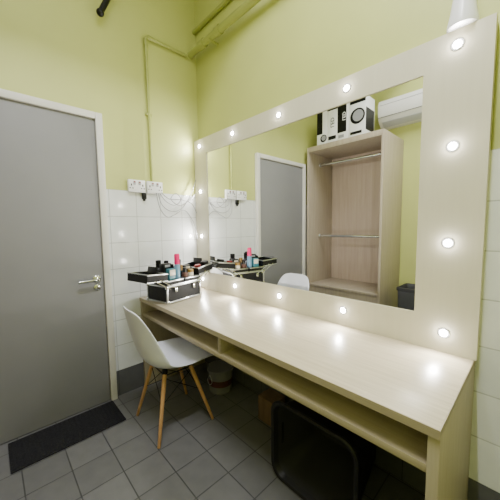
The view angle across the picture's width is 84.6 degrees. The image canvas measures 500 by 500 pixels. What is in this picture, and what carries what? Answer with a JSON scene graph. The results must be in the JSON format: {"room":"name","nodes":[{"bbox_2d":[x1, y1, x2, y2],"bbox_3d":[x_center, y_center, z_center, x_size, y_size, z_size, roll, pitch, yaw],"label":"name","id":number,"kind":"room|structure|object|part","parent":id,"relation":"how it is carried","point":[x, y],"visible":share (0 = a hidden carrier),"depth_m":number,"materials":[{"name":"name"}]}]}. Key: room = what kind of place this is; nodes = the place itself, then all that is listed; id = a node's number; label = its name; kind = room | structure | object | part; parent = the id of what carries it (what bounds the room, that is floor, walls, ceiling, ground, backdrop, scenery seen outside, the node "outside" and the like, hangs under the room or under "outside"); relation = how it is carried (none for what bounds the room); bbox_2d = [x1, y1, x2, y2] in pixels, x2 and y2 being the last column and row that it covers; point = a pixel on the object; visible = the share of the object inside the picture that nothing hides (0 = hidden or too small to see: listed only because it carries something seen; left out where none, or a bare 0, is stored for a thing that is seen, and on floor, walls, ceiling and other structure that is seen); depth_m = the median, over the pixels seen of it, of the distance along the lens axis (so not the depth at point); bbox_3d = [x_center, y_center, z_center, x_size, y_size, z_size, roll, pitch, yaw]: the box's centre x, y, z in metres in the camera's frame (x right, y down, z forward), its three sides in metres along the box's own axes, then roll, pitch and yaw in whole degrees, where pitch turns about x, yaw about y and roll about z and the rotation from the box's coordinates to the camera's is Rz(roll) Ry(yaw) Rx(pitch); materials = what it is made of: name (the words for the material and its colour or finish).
{"room":"backstage room","nodes":[
{"label":"backstage room","id":0,"kind":"room"},
{"bbox_2d":[0,0,197,195],"bbox_3d":[-1.371,-0.627,1.802,2.600,3.600,0.120,-5,7,-43],"label":"wall","id":1,"kind":"structure","parent":0,"point":[59,51],"depth_m":2.06,"materials":[{"name":"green paint"}]},
{"bbox_2d":[0,88,117,444],"bbox_3d":[-1.363,0.122,1.721,0.910,2.120,0.087,-5,7,-43],"label":"door","id":2,"kind":"structure","parent":1,"relation":"in","point":[58,358],"depth_m":1.80,"materials":[{"name":"paint"}]},
{"bbox_3d":[-1.126,0.216,1.936,0.151,0.052,0.061,-5,7,-43],"label":"handle","id":3,"kind":"part","parent":2,"relation":"part of","materials":[{"name":"silver metal"}]},
{"bbox_2d":[96,0,110,16],"bbox_3d":[-0.956,-1.909,1.962,0.295,0.585,0.085,-5,7,-43],"label":"rod","id":4,"kind":"object","parent":1,"relation":"attached to","point":[100,11],"visible":1,"depth_m":1.88,"materials":[{"name":"black plastic"}]},
{"bbox_2d":[116,362,143,395],"bbox_3d":[-0.749,1.018,2.425,0.825,0.200,0.010,-5,7,-43],"label":"baseboard","id":5,"kind":"structure","parent":1,"relation":"attached to","point":[130,378],"depth_m":2.21,"materials":[{"name":"grey tile"}]},
{"bbox_2d":[127,179,145,192],"bbox_3d":[-0.888,-0.500,2.153,0.132,0.095,0.036,-5,7,-43],"label":"power socket","id":6,"kind":"object","parent":1,"relation":"attached to","point":[138,186],"visible":1,"depth_m":2.14,"materials":[{"name":"white plastic"}]},
{"bbox_2d":[142,193,146,200],"bbox_3d":[-0.847,-0.425,2.201,0.032,0.064,0.030,-5,7,-43],"label":"plug","id":7,"kind":"object","parent":6,"relation":"attached to","point":[144,195],"visible":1,"depth_m":2.19,"materials":[{"name":"black plastic"}]},
{"bbox_2d":[106,189,196,370],"bbox_3d":[-0.760,0.221,2.358,0.825,1.400,0.008,-5,7,-43],"label":"wall tiles","id":8,"kind":"structure","parent":1,"relation":"attached to","point":[140,234],"depth_m":2.20,"materials":[{"name":"white tile"}]},
{"bbox_2d":[146,181,162,193],"bbox_3d":[-0.782,-0.510,2.253,0.132,0.095,0.036,-5,7,-43],"label":"power socket","id":9,"kind":"object","parent":1,"relation":"attached to","point":[151,187],"visible":0.98,"depth_m":2.24,"materials":[{"name":"white plastic"}]},
{"bbox_2d":[156,193,197,238],"bbox_3d":[-0.618,-0.283,2.388,0.386,0.396,0.033,-5,7,-43],"label":"cable","id":10,"kind":"object","parent":9,"relation":"hanging from","point":[156,193],"visible":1,"depth_m":2.35,"materials":[{"name":"white plastic"}]},
{"bbox_2d":[143,35,187,181],"bbox_3d":[-0.683,-1.132,2.312,0.395,1.129,0.037,-5,7,-43],"label":"pipe","id":11,"kind":"object","parent":1,"relation":"attached to","point":[146,38],"visible":0.99,"depth_m":2.19,"materials":[{"name":"green paint"}]},
{"bbox_2d":[160,193,195,205],"bbox_3d":[-0.607,-0.445,2.383,0.355,0.126,0.038,-5,7,-43],"label":"cable","id":12,"kind":"object","parent":1,"relation":"attached to","point":[160,193],"visible":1,"depth_m":2.35,"materials":[{"name":"white plastic"}]},
{"bbox_2d":[0,362,424,499],"bbox_3d":[-0.273,1.298,0.831,2.600,0.100,3.240,-5,7,-43],"label":"floor","id":13,"kind":"structure","parent":0,"point":[227,456],"depth_m":1.56,"materials":[{"name":"grey tile"}]},
{"bbox_2d":[8,400,125,473],"bbox_3d":[-1.164,1.173,1.781,0.600,0.010,0.285,-5,7,-43],"label":"door mat","id":14,"kind":"object","parent":13,"relation":"on","point":[28,450],"visible":1,"depth_m":1.74,"materials":[{"name":"black rubber"}]},
{"bbox_2d":[123,306,213,448],"bbox_3d":[-0.543,0.751,1.856,0.518,0.826,0.463,-5,6,-40],"label":"shell chair","id":15,"kind":"object","parent":13,"relation":"on","point":[165,355],"visible":0.93,"depth_m":1.74,"materials":[{"name":"white plastic"}]},
{"bbox_3d":[-0.724,0.958,1.903,0.153,0.411,0.027,0,5,4],"label":"leg","id":16,"kind":"part","parent":15,"relation":"part of","materials":[{"name":"brown wood"}]},
{"bbox_3d":[-0.540,0.973,1.688,0.027,0.411,0.153,0,5,4],"label":"leg","id":17,"kind":"part","parent":15,"relation":"part of","materials":[{"name":"brown wood"}]},
{"bbox_3d":[-0.538,0.759,1.736,0.034,0.044,0.033,-5,6,-40],"label":"seat mount","id":18,"kind":"part","parent":15,"relation":"part of","materials":[{"name":"black plastic"}]},
{"bbox_3d":[-0.517,0.940,2.079,0.027,0.411,0.167,0,5,10],"label":"leg","id":19,"kind":"part","parent":15,"relation":"part of","materials":[{"name":"brown wood"}]},
{"bbox_3d":[-0.333,0.956,1.865,0.167,0.411,0.027,-1,5,-1],"label":"leg","id":20,"kind":"part","parent":15,"relation":"part of","materials":[{"name":"brown wood"}]},
{"bbox_2d":[207,360,232,394],"bbox_3d":[-0.241,1.031,2.225,0.216,0.193,0.212,-5,7,-43],"label":"bucket","id":21,"kind":"object","parent":13,"relation":"on","point":[219,371],"visible":0.91,"depth_m":2.15,"materials":[{"name":"white plastic"}]},
{"bbox_3d":[-0.240,0.947,2.220,0.212,0.024,0.212,-5,7,-43],"label":"lid","id":22,"kind":"part","parent":21,"relation":"part of","materials":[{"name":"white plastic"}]},
{"bbox_2d":[258,388,284,426],"bbox_3d":[0.148,1.068,1.866,0.120,0.170,0.140,-5,7,-43],"label":"cardboard box","id":23,"kind":"object","parent":13,"relation":"on","point":[267,397],"visible":0.67,"depth_m":1.84,"materials":[{"name":"brown cardboard"}]},
{"bbox_2d":[139,287,475,499],"bbox_3d":[0.032,0.792,1.725,0.600,0.750,2.052,-5,7,-43],"label":"vanity desk","id":24,"kind":"object","parent":13,"relation":"on","point":[413,402],"visible":0.87,"depth_m":1.12,"materials":[{"name":"laminate"}]},
{"bbox_2d":[127,261,212,304],"bbox_3d":[-0.601,0.255,2.190,0.257,0.253,0.658,3,6,34],"label":"case","id":25,"kind":"object","parent":24,"relation":"on","point":[159,289],"visible":0.83,"depth_m":2.07,"materials":[{"name":"black metal"}]},
{"bbox_2d":[127,271,167,283],"bbox_3d":[-0.740,0.196,1.986,0.230,0.066,0.175,3,6,34],"label":"tray","id":26,"kind":"object","parent":25,"relation":"on","point":[139,276],"depth_m":1.93,"materials":[{"name":"metal"}]},
{"bbox_2d":[147,266,156,274],"bbox_3d":[-0.752,0.172,2.037,0.104,0.090,0.079,3,6,34],"label":"palette","id":27,"kind":"object","parent":25,"relation":"in","point":[151,270],"visible":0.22,"depth_m":2.06,"materials":[{"name":"black plastic"}]},
{"bbox_2d":[155,260,160,271],"bbox_3d":[-0.716,0.164,2.152,0.060,0.170,0.059,3,6,34],"label":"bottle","id":28,"kind":"object","parent":25,"relation":"on","point":[157,262],"visible":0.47,"depth_m":2.13,"materials":[{"name":"black plastic"}]},
{"bbox_2d":[159,263,170,272],"bbox_3d":[-0.644,0.177,2.097,0.054,0.150,0.068,3,6,34],"label":"carton","id":29,"kind":"object","parent":25,"relation":"on","point":[163,266],"visible":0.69,"depth_m":2.07,"materials":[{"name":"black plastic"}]},
{"bbox_2d":[150,278,183,285],"bbox_3d":[-0.651,0.236,2.118,0.208,0.039,0.268,-5,7,-43],"label":"tray","id":30,"kind":"object","parent":25,"relation":"on","point":[164,282],"depth_m":2.04,"materials":[{"name":"metal"}]},
{"bbox_2d":[166,268,175,280],"bbox_3d":[-0.593,0.197,2.065,0.042,0.115,0.060,3,6,34],"label":"box","id":31,"kind":"object","parent":25,"relation":"on","point":[171,272],"visible":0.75,"depth_m":2.05,"materials":[{"name":"teal cardboard"}]},
{"bbox_2d":[174,254,179,278],"bbox_3d":[-0.560,0.139,2.112,0.044,0.221,0.044,3,6,34],"label":"spray bottle","id":32,"kind":"object","parent":25,"relation":"on","point":[176,256],"visible":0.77,"depth_m":2.09,"materials":[{"name":"blue plastic"}]},
{"bbox_2d":[180,265,182,276],"bbox_3d":[-0.557,0.180,2.199,0.052,0.125,0.052,3,6,34],"label":"oil bottle","id":33,"kind":"object","parent":25,"relation":"on","point":[181,266],"visible":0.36,"depth_m":2.18,"materials":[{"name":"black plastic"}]},
{"bbox_2d":[182,267,187,276],"bbox_3d":[-0.515,0.190,2.169,0.046,0.110,0.046,3,6,34],"label":"bottle","id":34,"kind":"object","parent":25,"relation":"on","point":[184,273],"visible":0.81,"depth_m":2.15,"materials":[{"name":"beige glass"}]},
{"bbox_2d":[180,274,199,281],"bbox_3d":[-0.553,0.223,2.261,0.208,0.039,0.268,-5,7,-43],"label":"tray","id":35,"kind":"object","parent":25,"relation":"on","point":[196,278],"depth_m":2.19,"materials":[{"name":"metal"}]},
{"bbox_2d":[188,269,193,276],"bbox_3d":[-0.480,0.196,2.224,0.047,0.087,0.047,3,6,34],"label":"jar","id":36,"kind":"object","parent":25,"relation":"on","point":[190,271],"visible":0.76,"depth_m":2.20,"materials":[{"name":"plastic"}]},
{"bbox_2d":[193,257,201,266],"bbox_3d":[-0.481,0.120,2.430,0.104,0.099,0.064,3,6,34],"label":"palette","id":37,"kind":"object","parent":25,"relation":"in","point":[195,260],"visible":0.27,"depth_m":2.45,"materials":[{"name":"black plastic"}]},
{"bbox_2d":[182,261,212,274],"bbox_3d":[-0.468,0.151,2.380,0.224,0.082,0.270,-5,7,-43],"label":"tray","id":38,"kind":"object","parent":25,"relation":"on","point":[197,270],"depth_m":2.30,"materials":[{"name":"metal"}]},
{"bbox_2d":[201,260,207,265],"bbox_3d":[-0.390,0.132,2.369,0.066,0.084,0.073,2,5,27],"label":"jar","id":39,"kind":"object","parent":25,"relation":"in","point":[204,262],"visible":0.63,"depth_m":2.34,"materials":[{"name":"black plastic"}]},
{"bbox_3d":[-0.664,0.752,2.457,0.590,0.722,0.030,-5,7,-43],"label":"panel","id":40,"kind":"part","parent":24,"relation":"part of","materials":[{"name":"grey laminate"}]},
{"bbox_2d":[143,310,427,472],"bbox_3d":[0.026,0.557,1.702,0.568,0.026,1.992,-5,7,-43],"label":"shelf","id":41,"kind":"object","parent":24,"relation":"attached to","point":[409,444],"depth_m":1.09,"materials":[{"name":"beige laminate"}]},
{"bbox_3d":[0.729,0.859,0.996,0.590,0.722,0.030,-5,7,-43],"label":"panel","id":42,"kind":"part","parent":24,"relation":"part of","materials":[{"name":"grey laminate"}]},
{"bbox_2d":[271,400,375,499],"bbox_3d":[0.399,0.975,1.400,0.362,0.426,0.470,-5,7,-43],"label":"suitcase","id":43,"kind":"object","parent":13,"relation":"on","point":[313,455],"visible":0.94,"depth_m":1.42,"materials":[{"name":"black plastic"}]},
{"bbox_2d":[194,0,499,149],"bbox_3d":[0.602,-0.629,1.525,0.120,3.600,3.000,-5,7,-43],"label":"wall","id":44,"kind":"structure","parent":0,"point":[279,52],"depth_m":1.71,"materials":[{"name":"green paint"}]},
{"bbox_2d":[192,0,230,34],"bbox_3d":[0.527,-1.848,1.365,0.045,0.058,3.000,-5,7,-43],"label":"pipe","id":45,"kind":"object","parent":44,"relation":"attached to","point":[223,3],"visible":1,"depth_m":2.25,"materials":[{"name":"yellow metal"}]},
{"bbox_2d":[187,0,260,58],"bbox_3d":[0.509,-1.648,1.362,0.101,0.072,3.000,-5,7,-43],"label":"pipe","id":46,"kind":"object","parent":44,"relation":"attached to","point":[218,30],"visible":0.98,"depth_m":2.09,"materials":[{"name":"yellow metal"}]},
{"bbox_2d":[194,12,497,360],"bbox_3d":[0.222,-0.266,1.825,0.051,1.335,2.059,-5,7,-43],"label":"vanity mirror","id":47,"kind":"object","parent":44,"relation":"attached to","point":[358,200],"visible":0.99,"depth_m":1.39,"materials":[{"name":"laminate"}]},
{"bbox_2d":[158,180,195,211],"bbox_3d":[-0.617,-0.479,2.379,0.371,0.295,0.028,-5,7,-43],"label":"cable","id":48,"kind":"object","parent":47,"relation":"attached to","point":[195,180],"visible":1,"depth_m":2.37,"materials":[{"name":"white plastic"}]},
{"bbox_2d":[276,111,281,118],"bbox_3d":[0.185,-0.872,1.774,0.003,0.047,0.047,-5,7,-43],"label":"lamp","id":49,"kind":"object","parent":47,"relation":"attached to","point":[278,113],"depth_m":1.77,"materials":[{"name":"white"}]},
{"bbox_2d":[207,76,422,310],"bbox_3d":[0.208,-0.279,1.840,0.029,1.047,1.638,-5,7,-43],"label":"mirror glass","id":50,"kind":"object","parent":47,"relation":"attached to","point":[325,202],"depth_m":1.55,"materials":[{"name":"clear mirror"}]},
{"bbox_2d":[339,306,346,313],"bbox_3d":[0.520,0.338,1.538,0.003,0.047,0.047,-5,7,-43],"label":"lamp","id":51,"kind":"object","parent":47,"relation":"attached to","point":[342,309],"depth_m":1.54,"materials":[{"name":"white glass"}]},
{"bbox_2d":[342,83,350,92],"bbox_3d":[0.505,-0.847,1.438,0.003,0.047,0.047,-5,7,-43],"label":"lamp","id":52,"kind":"object","parent":47,"relation":"attached to","point":[346,87],"depth_m":1.44,"materials":[{"name":"white"}]},
{"bbox_2d":[437,328,449,337],"bbox_3d":[0.844,0.362,1.198,0.003,0.047,0.047,-5,7,-43],"label":"lamp","id":53,"kind":"object","parent":47,"relation":"attached to","point":[441,332],"depth_m":1.20,"materials":[{"name":"white glass"}]},
{"bbox_2d":[441,238,454,248],"bbox_3d":[0.840,-0.029,1.165,0.003,0.047,0.047,-5,7,-43],"label":"lamp","id":54,"kind":"object","parent":47,"relation":"attached to","point":[446,243],"depth_m":1.16,"materials":[{"name":"white glass"}]},
{"bbox_2d":[446,140,459,151],"bbox_3d":[0.834,-0.428,1.131,0.003,0.047,0.047,-5,7,-43],"label":"lamp","id":55,"kind":"object","parent":47,"relation":"attached to","point":[451,145],"depth_m":1.13,"materials":[{"name":"white"}]},
{"bbox_2d":[450,37,464,50],"bbox_3d":[0.829,-0.822,1.098,0.003,0.047,0.047,-5,7,-43],"label":"lamp","id":56,"kind":"object","parent":47,"relation":"attached to","point":[456,43],"depth_m":1.10,"materials":[{"name":"white"}]},
{"bbox_2d":[205,355,499,499],"bbox_3d":[0.580,1.069,1.621,0.010,0.200,2.992,-5,7,-43],"label":"baseboard","id":57,"kind":"structure","parent":44,"relation":"attached to","point":[406,472],"depth_m":1.42,"materials":[{"name":"grey tile"}]},
{"bbox_2d":[446,0,479,33],"bbox_3d":[0.847,-1.015,1.087,0.104,0.265,0.104,-5,7,-43],"label":"lamp","id":58,"kind":"object","parent":44,"relation":"attached to","point":[463,13],"visible":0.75,"depth_m":1.06,"materials":[{"name":"white plastic"}]},
{"bbox_2d":[469,148,499,492],"bbox_3d":[0.570,0.272,1.554,0.008,1.400,2.992,-5,7,-43],"label":"wall tiles","id":59,"kind":"structure","parent":44,"relation":"attached to","point":[484,463],"depth_m":1.13,"materials":[{"name":"white tile"}]}
]}

